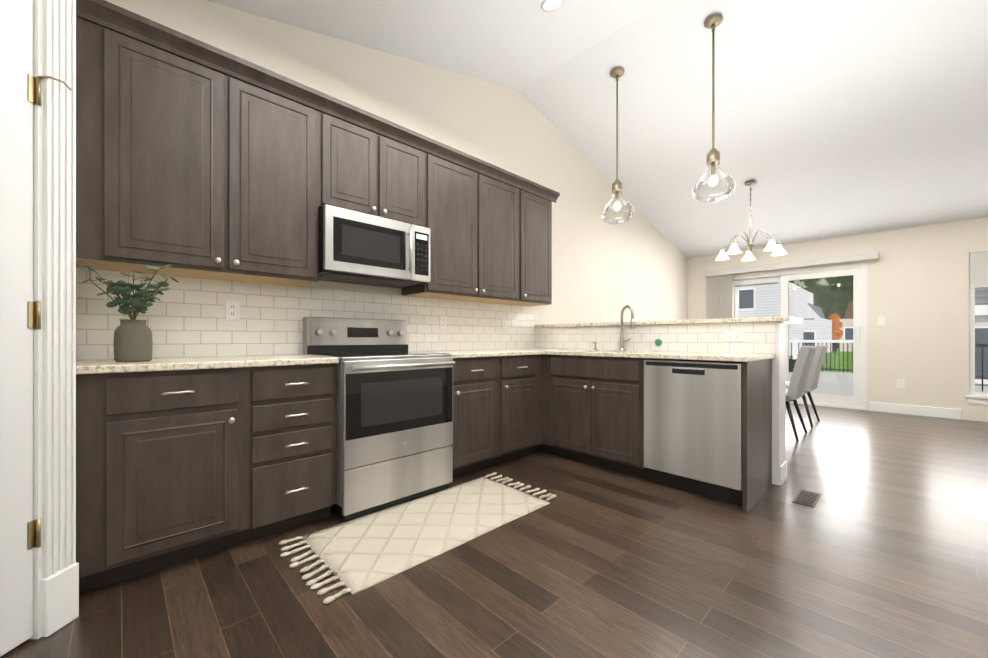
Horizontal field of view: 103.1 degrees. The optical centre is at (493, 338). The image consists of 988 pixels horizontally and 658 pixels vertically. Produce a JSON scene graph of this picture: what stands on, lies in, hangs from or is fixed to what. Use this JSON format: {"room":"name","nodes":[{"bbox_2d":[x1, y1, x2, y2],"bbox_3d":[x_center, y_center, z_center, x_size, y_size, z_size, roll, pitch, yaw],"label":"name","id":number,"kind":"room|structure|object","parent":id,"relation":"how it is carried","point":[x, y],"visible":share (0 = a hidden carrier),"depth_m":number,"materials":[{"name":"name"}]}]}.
{"room":"kitchen","nodes":[
{"label":"kitchen","id":0,"kind":"room"},
{"bbox_2d":[76,0,686,360],"bbox_3d":[0.203,-0.870,4.176,9.700,3.780,0.150,0,0,-44],"label":"wall","id":1,"kind":"structure","parent":0,"point":[603,271],"depth_m":3.94,"materials":[{"name":"beige paint"}]},
{"bbox_2d":[76,0,323,286],"bbox_3d":[-1.553,-0.916,2.151,1.031,1.130,0.352,0,0,-44],"label":"upper cabinet","id":2,"kind":"object","parent":1,"relation":"attached to","point":[195,158],"depth_m":1.95,"materials":[{"name":"brown wood"}]},
{"bbox_2d":[77,267,535,359],"bbox_3d":[-0.794,-0.114,3.115,3.459,0.477,0.008,0,0,-44],"label":"backsplash","id":3,"kind":"structure","parent":1,"relation":"attached to","point":[184,317],"depth_m":2.47,"materials":[{"name":"tile"}]},
{"bbox_2d":[225,301,238,319],"bbox_3d":[-1.574,-0.170,2.359,0.072,0.116,0.008,0,0,-44],"label":"outlet","id":4,"kind":"object","parent":3,"relation":"attached to","point":[231,310],"visible":1,"depth_m":2.36,"materials":[{"name":"white plastic"}]},
{"bbox_2d":[440,316,445,328],"bbox_3d":[-0.446,-0.140,3.436,0.072,0.116,0.008,0,0,-44],"label":"outlet","id":5,"kind":"object","parent":3,"relation":"attached to","point":[442,322],"visible":1,"depth_m":3.43,"materials":[{"name":"white plastic"}]},
{"bbox_2d":[502,319,506,330],"bbox_3d":[0.105,-0.140,3.959,0.072,0.116,0.012,0,0,-44],"label":"outlet","id":6,"kind":"object","parent":3,"relation":"attached to","point":[504,324],"visible":1,"depth_m":3.96,"materials":[{"name":"white plastic"}]},
{"bbox_2d":[324,93,427,227],"bbox_3d":[-0.902,-1.146,2.773,0.769,0.668,0.352,0,0,-44],"label":"upper cabinet","id":7,"kind":"object","parent":1,"relation":"attached to","point":[373,165],"depth_m":2.62,"materials":[{"name":"brown wood"}]},
{"bbox_2d":[318,204,429,288],"bbox_3d":[-0.862,-0.605,2.732,0.759,0.408,0.466,0,0,-44],"label":"microwave","id":8,"kind":"object","parent":7,"relation":"attached to","point":[357,247],"visible":1,"depth_m":2.56,"materials":[{"name":"silver metal"}]},
{"bbox_2d":[402,137,523,303],"bbox_3d":[-0.250,-0.915,3.395,1.034,1.130,0.352,0,0,-44],"label":"upper cabinet","id":9,"kind":"object","parent":1,"relation":"attached to","point":[476,207],"depth_m":3.24,"materials":[{"name":"brown wood"}]},
{"bbox_2d":[504,180,555,306],"bbox_3d":[0.302,-0.915,3.921,0.490,1.130,0.352,0,0,-44],"label":"upper cabinet","id":10,"kind":"object","parent":1,"relation":"attached to","point":[538,200],"depth_m":3.81,"materials":[{"name":"brown wood"}]},
{"bbox_2d":[0,403,987,657],"bbox_3d":[2.188,1.050,2.096,9.700,0.060,6.000,0,0,-44],"label":"floor","id":11,"kind":"structure","parent":0,"point":[880,551],"depth_m":1.65,"materials":[{"name":"brown wood"}]},
{"bbox_2d":[76,355,541,593],"bbox_3d":[-0.792,0.579,2.664,2.840,0.882,0.656,0,0,-44],"label":"base cabinet","id":12,"kind":"object","parent":11,"relation":"on","point":[173,467],"depth_m":1.81,"materials":[{"name":"brown wood"}]},
{"bbox_2d":[76,354,338,374],"bbox_3d":[-1.448,0.120,2.042,1.031,0.031,0.633,0,0,-44],"label":"countertop","id":13,"kind":"structure","parent":12,"relation":"on","point":[114,366],"depth_m":1.80,"materials":[{"name":"stone"}]},
{"bbox_2d":[81,264,178,361],"bbox_3d":[-1.639,-0.114,1.773,0.312,0.435,0.369,0,0,-44],"label":"potted plant","id":14,"kind":"object","parent":13,"relation":"on","point":[133,341],"visible":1,"depth_m":1.75,"materials":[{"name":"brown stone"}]},
{"bbox_2d":[414,348,543,357],"bbox_3d":[-0.160,0.120,3.269,0.990,0.031,0.637,0,0,-44],"label":"countertop","id":15,"kind":"structure","parent":12,"relation":"on","point":[533,351],"depth_m":3.19,"materials":[{"name":"stone"}]},
{"bbox_2d":[544,349,775,361],"bbox_3d":[0.973,0.212,3.289,0.675,0.215,2.174,0,0,-44],"label":"countertop","id":16,"kind":"structure","parent":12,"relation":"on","point":[710,356],"depth_m":2.79,"materials":[{"name":"stone"}]},
{"bbox_2d":[591,305,634,350],"bbox_3d":[1.093,-0.095,3.534,0.175,0.398,0.440,0,0,-44],"label":"faucet","id":17,"kind":"object","parent":16,"relation":"on","point":[632,326],"visible":0.98,"depth_m":3.47,"materials":[{"name":"silver metal"}]},
{"bbox_2d":[303,317,454,520],"bbox_3d":[-0.756,0.437,2.621,0.761,1.165,0.716,0,0,-44],"label":"range","id":18,"kind":"object","parent":11,"relation":"on","point":[394,419],"visible":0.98,"depth_m":2.40,"materials":[{"name":"silver metal"}]},
{"bbox_2d":[279,472,556,603],"bbox_3d":[-0.325,1.009,2.220,1.520,0.022,0.630,0,0,-44],"label":"rug","id":19,"kind":"object","parent":11,"relation":"on","point":[357,555],"visible":1,"depth_m":2.04,"materials":[{"name":"beige fabric"}]},
{"bbox_2d":[536,354,591,455],"bbox_3d":[0.469,0.579,3.839,0.601,0.882,0.696,0,0,-44],"label":"base cabinet","id":20,"kind":"object","parent":11,"relation":"on","point":[566,379],"depth_m":3.24,"materials":[{"name":"brown wood"}]},
{"bbox_2d":[536,322,786,485],"bbox_3d":[1.296,0.451,3.582,0.207,1.138,2.212,0,0,-44],"label":"half wall","id":21,"kind":"structure","parent":11,"relation":"on","point":[764,337],"depth_m":3.06,"materials":[{"name":"white"}]},
{"bbox_2d":[655,339,661,345],"bbox_3d":[1.390,0.030,3.318,0.020,0.055,0.056,0,0,-44],"label":"holder","id":22,"kind":"object","parent":21,"relation":"attached to","point":[658,342],"visible":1,"depth_m":3.31,"materials":[{"name":"green plastic"}]},
{"bbox_2d":[535,316,802,327],"bbox_3d":[1.397,-0.136,3.635,0.480,0.032,2.258,0,0,-44],"label":"bar","id":23,"kind":"object","parent":21,"relation":"on","point":[787,319],"visible":0.81,"depth_m":3.12,"materials":[{"name":"stone"}]},
{"bbox_2d":[725,332,742,341],"bbox_3d":[1.784,-0.015,2.913,0.008,0.072,0.116,0,0,-44],"label":"outlet","id":24,"kind":"object","parent":21,"relation":"attached to","point":[733,336],"visible":1,"depth_m":2.91,"materials":[{"name":"white plastic"}]},
{"bbox_2d":[644,358,741,505],"bbox_3d":[1.476,0.582,2.749,0.609,0.876,0.605,0,0,-44],"label":"dishwasher","id":25,"kind":"object","parent":11,"relation":"on","point":[692,426],"visible":0.9,"depth_m":2.52,"materials":[{"name":"silver metal"}]},
{"bbox_2d":[785,346,816,440],"bbox_3d":[3.047,0.549,4.237,0.521,0.948,0.651,0,0,-44],"label":"chair","id":26,"kind":"object","parent":11,"relation":"on","point":[795,390],"visible":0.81,"depth_m":3.95,"materials":[{"name":"grey fabric"}]},
{"bbox_2d":[785,345,827,426],"bbox_3d":[3.699,0.549,4.858,0.521,0.948,0.651,0,0,-44],"label":"chair","id":27,"kind":"object","parent":11,"relation":"on","point":[815,369],"visible":0.65,"depth_m":4.57,"materials":[{"name":"grey fabric"}]},
{"bbox_2d":[792,489,820,507],"bbox_3d":[2.003,1.016,2.507,0.300,0.006,0.110,0,0,-44],"label":"floor vent","id":28,"kind":"object","parent":11,"relation":"in","point":[807,498],"visible":1,"depth_m":2.49,"materials":[{"name":"brown metal"}]},
{"bbox_2d":[206,0,987,258],"bbox_3d":[2.188,-2.087,2.097,9.700,1.286,6.000,0,0,-44],"label":"ceiling","id":29,"kind":"structure","parent":0,"point":[838,118],"depth_m":3.66,"materials":[{"name":"white paint"}]},
{"bbox_2d":[541,0,563,11],"bbox_3d":[0.423,-2.419,2.831,0.166,0.044,0.170,0,0,-44],"label":"recessed light","id":30,"kind":"object","parent":29,"relation":"in","point":[550,5],"visible":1,"depth_m":2.85,"materials":[{"name":"white plastic"}]},
{"bbox_2d":[601,67,633,224],"bbox_3d":[1.164,-1.807,3.705,0.304,1.434,0.304,0,0,-44],"label":"pendant light","id":31,"kind":"object","parent":29,"relation":"hanging from","point":[617,73],"visible":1,"depth_m":3.70,"materials":[{"name":"clear glass"}]},
{"bbox_2d":[692,13,735,202],"bbox_3d":[1.738,-1.807,3.104,0.304,1.434,0.304,0,0,-44],"label":"pendant light","id":32,"kind":"object","parent":29,"relation":"hanging from","point":[713,21],"visible":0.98,"depth_m":3.10,"materials":[{"name":"clear glass"}]},
{"bbox_2d":[715,180,786,260],"bbox_3d":[3.204,-1.505,4.945,0.773,0.917,0.743,0,0,-44],"label":"chandelier","id":33,"kind":"object","parent":29,"relation":"hanging from","point":[778,249],"visible":1,"depth_m":4.90,"materials":[{"name":"white glass"}]},
{"bbox_2d":[687,217,987,421],"bbox_3d":[5.610,-0.870,5.362,0.160,3.780,5.900,0,0,-44],"label":"wall","id":34,"kind":"structure","parent":0,"point":[918,292],"depth_m":5.26,"materials":[{"name":"beige paint"}]},
{"bbox_2d":[705,252,878,318],"bbox_3d":[4.580,-0.119,6.245,0.109,2.160,2.220,0,0,-44],"label":"valance","id":35,"kind":"object","parent":34,"relation":"attached to","point":[719,294],"visible":0.56,"depth_m":6.76,"materials":[{"name":"white plastic"}]},
{"bbox_2d":[733,263,866,410],"bbox_3d":[4.717,-0.029,6.279,0.144,2.100,1.840,0,0,-44],"label":"sliding door","id":36,"kind":"structure","parent":34,"relation":"attached to","point":[858,399],"depth_m":5.83,"materials":[{"name":"white"}]},
{"bbox_2d":[878,317,884,324],"bbox_3d":[5.395,-0.247,5.462,0.012,0.115,0.070,0,0,-44],"label":"switch plate","id":37,"kind":"object","parent":34,"relation":"attached to","point":[881,320],"visible":1,"depth_m":5.46,"materials":[{"name":"white plastic"}]},
{"bbox_2d":[897,379,904,387],"bbox_3d":[5.528,0.608,5.325,0.008,0.115,0.070,0,0,-44],"label":"electrical outlet","id":38,"kind":"object","parent":34,"relation":"attached to","point":[900,383],"visible":1,"depth_m":5.33,"materials":[{"name":"white plastic"}]},
{"bbox_2d":[869,402,960,419],"bbox_3d":[5.602,0.955,5.244,0.015,0.130,0.840,0,0,-44],"label":"baseboard","id":39,"kind":"structure","parent":34,"relation":"attached to","point":[948,413],"depth_m":5.21,"materials":[{"name":"white wood"}]},
{"bbox_2d":[965,251,987,404],"bbox_3d":[6.316,-0.135,4.571,0.150,1.890,1.060,0,0,-44],"label":"window","id":40,"kind":"structure","parent":34,"relation":"in","point":[978,269],"depth_m":4.89,"materials":[{"name":"white"}]},
{"bbox_3d":[-1.846,-0.846,0.558,1.640,3.730,2.256,0,0,-44],"label":"wall","id":41,"kind":"structure","parent":0,"visible":0},
{"bbox_2d":[0,0,78,656],"bbox_3d":[-1.583,-0.266,0.964,0.192,2.570,1.000,0,0,1],"label":"door frame","id":42,"kind":"structure","parent":41,"relation":"attached to","point":[39,581],"depth_m":1.33,"materials":[{"name":"white paint"}]},
{"label":"outside","id":43,"kind":"structure","parent":0,"visible":0},
{"bbox_2d":[789,349,851,372],"bbox_3d":[39.355,1.110,41.439,81.200,0.080,120.000,0,0,-44],"label":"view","id":44,"kind":"structure","parent":43,"point":[837,360],"depth_m":18.35,"materials":[{"name":"green plant"}]},
{"bbox_2d":[735,282,812,355],"bbox_3d":[19.647,-2.453,29.819,10.760,7.040,6.000,0,0,-44],"label":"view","id":45,"kind":"object","parent":44,"relation":"on","point":[774,301],"depth_m":25.39,"materials":[{"name":"white"}]},
{"bbox_2d":[789,276,843,309],"bbox_3d":[31.195,-6.335,39.740,7.419,14.809,8.744,0,0,-44],"label":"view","id":46,"kind":"object","parent":44,"relation":"on","point":[817,290],"depth_m":36.95,"materials":[{"name":"green plant"}]},
{"bbox_2d":[803,303,831,352],"bbox_3d":[24.767,-0.753,30.247,6.760,3.640,1.450,0,0,-44],"label":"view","id":47,"kind":"object","parent":44,"relation":"on","point":[813,335],"depth_m":28.04,"materials":[{"name":"white"}]},
{"bbox_2d":[829,314,842,351],"bbox_3d":[27.542,-0.486,31.800,0.975,3.106,1.216,0,0,-44],"label":"tree","id":48,"kind":"object","parent":44,"relation":"on","point":[837,325],"depth_m":31.49,"materials":[{"name":"orange plant"}]},
{"bbox_2d":[822,275,852,348],"bbox_3d":[37.232,-4.397,42.160,5.425,10.933,5.918,0,0,-44],"label":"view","id":49,"kind":"object","parent":44,"relation":"on","point":[840,301],"depth_m":40.48,"materials":[{"name":"green plant"}]},
{"bbox_2d":[839,301,852,351],"bbox_3d":[35.436,-1.202,33.553,10.760,4.540,8.000,0,0,-44],"label":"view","id":50,"kind":"object","parent":44,"relation":"on","point":[849,332],"depth_m":32.63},
{"bbox_2d":[975,287,987,385],"bbox_3d":[18.291,-3.459,8.066,10.760,9.040,12.800,0,0,-44],"label":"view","id":51,"kind":"object","parent":44,"relation":"on","point":[979,311],"depth_m":8.49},
{"bbox_2d":[789,371,987,396],"bbox_3d":[8.934,1.086,8.258,8.630,0.070,22.000,0,0,-44],"label":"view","id":52,"kind":"structure","parent":43,"point":[828,389],"depth_m":8.82,"materials":[{"name":"grey concrete"}]},
{"bbox_2d":[789,338,987,390],"bbox_3d":[9.127,0.517,11.214,3.770,1.070,16.011,0,0,-44],"label":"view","id":53,"kind":"object","parent":52,"relation":"on","point":[822,342],"depth_m":12.31,"materials":[{"name":"white"}]}
]}

